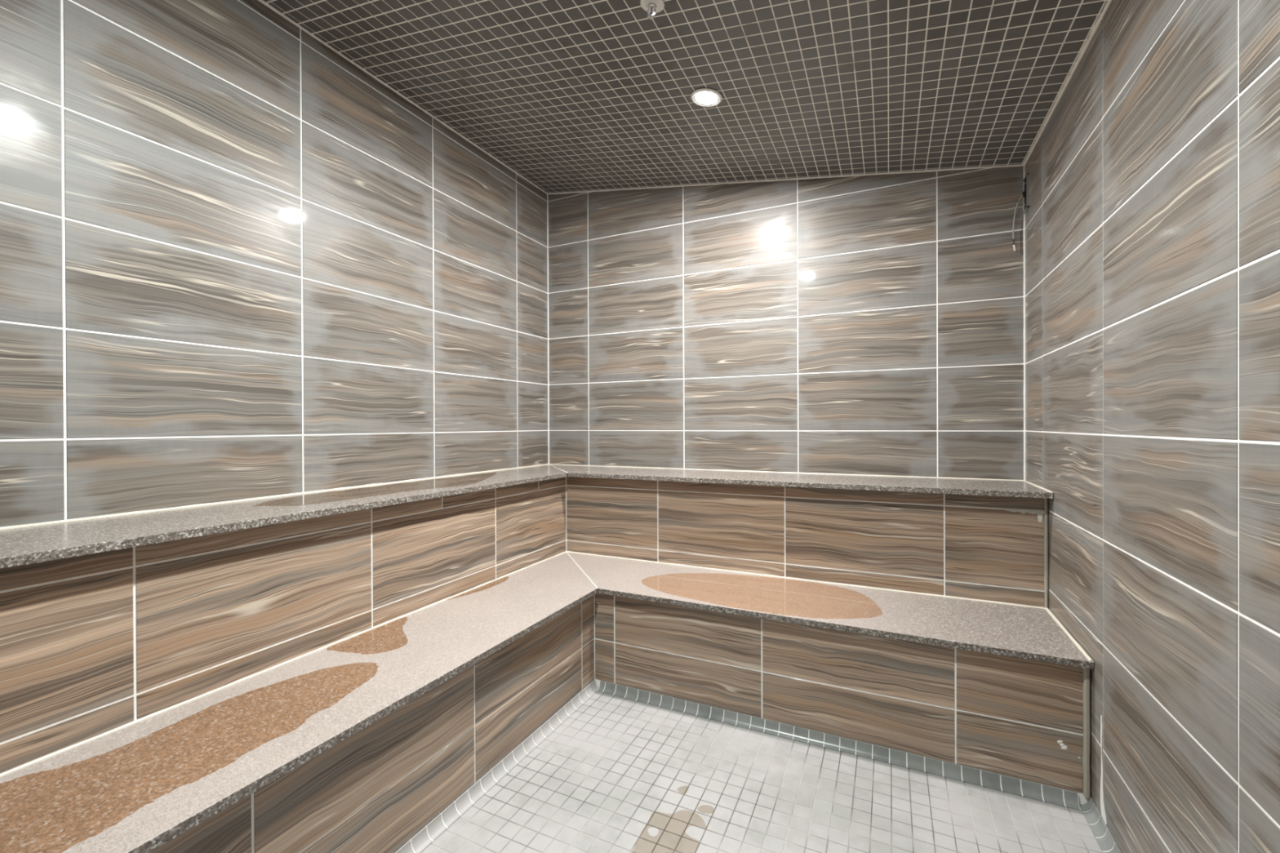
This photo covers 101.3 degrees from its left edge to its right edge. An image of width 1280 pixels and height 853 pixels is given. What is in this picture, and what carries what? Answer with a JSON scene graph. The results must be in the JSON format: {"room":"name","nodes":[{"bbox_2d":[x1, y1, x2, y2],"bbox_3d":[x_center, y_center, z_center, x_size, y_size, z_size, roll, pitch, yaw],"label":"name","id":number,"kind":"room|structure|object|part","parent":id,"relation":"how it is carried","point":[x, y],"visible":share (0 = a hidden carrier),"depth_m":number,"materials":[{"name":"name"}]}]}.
{"room":"spa","nodes":[
{"label":"spa","id":0,"kind":"room"},
{"bbox_2d":[0,0,548,527],"bbox_3d":[-1.373,-0.182,2.011,0.100,2.728,3.350,0,0,25],"label":"wall","id":1,"kind":"structure","parent":0,"point":[237,262],"depth_m":1.83,"materials":[{"name":"tile"}]},
{"bbox_2d":[257,0,547,194],"bbox_3d":[-1.332,-1.545,1.984,0.014,0.014,3.350,0,0,25],"label":"trim","id":2,"kind":"structure","parent":1,"relation":"attached to","point":[260,1],"depth_m":2.37,"materials":[{"name":"tile"}]},
{"bbox_2d":[262,0,1107,193],"bbox_3d":[-0.153,-1.415,1.425,2.810,0.498,3.550,0,0,25],"label":"ceiling","id":3,"kind":"structure","parent":0,"point":[570,95],"depth_m":2.03,"materials":[{"name":"tile"}]},
{"bbox_2d":[640,0,664,19],"bbox_3d":[0.040,-1.337,1.681,0.077,0.049,0.077,0,0,-24],"label":"sprinkler","id":4,"kind":"object","parent":3,"relation":"attached to","point":[653,6],"visible":1,"depth_m":1.68,"materials":[{"name":"white metal"}]},
{"bbox_2d":[690,88,722,106],"bbox_3d":[0.274,-1.355,2.162,0.128,0.023,0.130,0,0,29],"label":"recessed light","id":5,"kind":"object","parent":3,"relation":"in","point":[704,97],"visible":1,"depth_m":2.15,"materials":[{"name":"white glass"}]},
{"bbox_2d":[421,691,1102,852],"bbox_3d":[-0.143,1.229,1.434,2.810,0.100,3.550,0,0,25],"label":"floor","id":6,"kind":"structure","parent":0,"point":[620,775],"depth_m":1.64,"materials":[{"name":"tile"}]},
{"bbox_2d":[395,680,599,852],"bbox_3d":[-0.725,1.163,1.237,0.030,0.035,2.495,0,0,25],"label":"baseboard","id":7,"kind":"structure","parent":6,"relation":"on","point":[440,824],"depth_m":1.74,"materials":[{"name":"tile"}]},
{"bbox_2d":[0,551,1093,852],"bbox_3d":[-0.144,0.944,1.433,2.608,0.468,3.343,0,0,25],"label":"tiled bench","id":8,"kind":"object","parent":6,"relation":"on","point":[357,743],"visible":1,"depth_m":1.70,"materials":[{"name":"stone"}]},
{"bbox_3d":[-0.830,0.731,1.545,0.494,0.022,2.958,0,0,25],"label":"stone seat","id":9,"kind":"part","parent":8,"relation":"part of","materials":[{"name":"grey stone"}]},
{"bbox_2d":[0,463,1053,773],"bbox_3d":[-0.146,0.483,1.433,2.610,0.469,3.345,0,0,25],"label":"tiled bench","id":10,"kind":"object","parent":8,"relation":"on","point":[108,623],"visible":0.98,"depth_m":1.89,"materials":[{"name":"tile"}]},
{"bbox_3d":[-1.123,0.270,1.894,0.448,0.022,3.342,0,0,25],"label":"stone seat","id":11,"kind":"part","parent":10,"relation":"part of","materials":[{"name":"grey stone"}]},
{"bbox_2d":[253,471,496,506],"bbox_3d":[-0.959,0.256,2.301,0.379,0.001,1.320,0,0,25],"label":"puddle","id":12,"kind":"object","parent":10,"relation":"on","point":[465,479],"visible":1,"depth_m":2.29,"materials":[{"name":"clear liquid"}]},
{"bbox_3d":[0.474,0.261,2.735,2.604,0.022,0.458,0,0,25],"label":"stone seat","id":13,"kind":"part","parent":10,"relation":"part of","materials":[{"name":"grey stone"}]},
{"bbox_3d":[0.477,0.723,2.286,2.214,0.022,0.503,0,0,25],"label":"stone seat","id":14,"kind":"part","parent":8,"relation":"part of","materials":[{"name":"grey stone"}]},
{"bbox_2d":[597,680,1080,810],"bbox_3d":[0.585,1.156,1.979,1.699,0.035,0.030,0,0,25],"label":"baseboard","id":15,"kind":"structure","parent":8,"relation":"attached to","point":[1048,794],"depth_m":1.88,"materials":[{"name":"tile"}]},
{"bbox_2d":[547,166,1023,479],"bbox_3d":[0.592,-0.200,2.987,2.810,2.742,0.100,0,0,25],"label":"wall","id":16,"kind":"structure","parent":0,"point":[872,324],"depth_m":2.81,"materials":[{"name":"tile"}]},
{"bbox_2d":[546,194,549,463],"bbox_3d":[-0.610,-0.651,3.500,0.009,1.805,0.009,0,0,25],"label":"trim","id":17,"kind":"structure","parent":16,"relation":"attached to","point":[547,194],"depth_m":3.50,"materials":[{"name":"tile"}]},
{"bbox_2d":[547,164,1022,194],"bbox_3d":[0.565,-1.370,2.937,2.612,0.381,0.013,0,0,25],"label":"trim","id":18,"kind":"structure","parent":16,"relation":"attached to","point":[1015,165],"depth_m":2.78,"materials":[{"name":"tile"}]},
{"bbox_2d":[1023,165,1026,479],"bbox_3d":[1.747,-0.472,2.381,0.011,1.435,0.011,0,0,25],"label":"trim","id":19,"kind":"structure","parent":16,"relation":"attached to","point":[1024,363],"depth_m":2.38,"materials":[{"name":"tile"}]},
{"bbox_2d":[1025,0,1279,852],"bbox_3d":[1.076,-0.003,0.849,0.100,2.358,3.350,0,0,25],"label":"wall","id":20,"kind":"structure","parent":0,"point":[1153,215],"depth_m":1.17,"materials":[{"name":"tile"}]},
{"bbox_2d":[1012,173,1029,250],"bbox_3d":[1.704,-0.956,2.349,0.050,0.317,0.076,0,0,25],"label":"sensor","id":21,"kind":"object","parent":20,"relation":"attached to","point":[1025,194],"visible":1,"depth_m":2.34,"materials":[{"name":"black plastic"}]},
{"bbox_3d":[1.723,-1.040,2.340,0.005,0.138,0.068,0,0,25],"label":"plate","id":22,"kind":"part","parent":21,"relation":"part of","materials":[{"name":"black plastic"}]},
{"bbox_3d":[1.722,-1.040,2.340,0.008,0.148,0.076,0,0,25],"label":"edge frame","id":23,"kind":"part","parent":21,"relation":"part of","materials":[{"name":"metal"}]},
{"bbox_2d":[1022,0,1111,166],"bbox_3d":[1.026,-1.181,0.867,0.016,0.017,3.350,0,0,25],"label":"trim","id":24,"kind":"structure","parent":20,"relation":"attached to","point":[1100,17],"depth_m":1.75,"materials":[{"name":"tile"}]},
{"bbox_2d":[1079,796,1120,852],"bbox_3d":[0.839,1.160,0.494,0.030,0.035,2.495,0,0,25],"label":"baseboard","id":25,"kind":"structure","parent":20,"relation":"attached to","point":[1107,844],"depth_m":1.51,"materials":[{"name":"tile"}]},
{"bbox_2d":[1100,715,1106,825],"bbox_3d":[1.341,0.990,1.518,0.001,0.296,0.049,0,0,25],"label":"trim","id":26,"kind":"structure","parent":20,"relation":"attached to","point":[1102,806],"depth_m":1.53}
]}

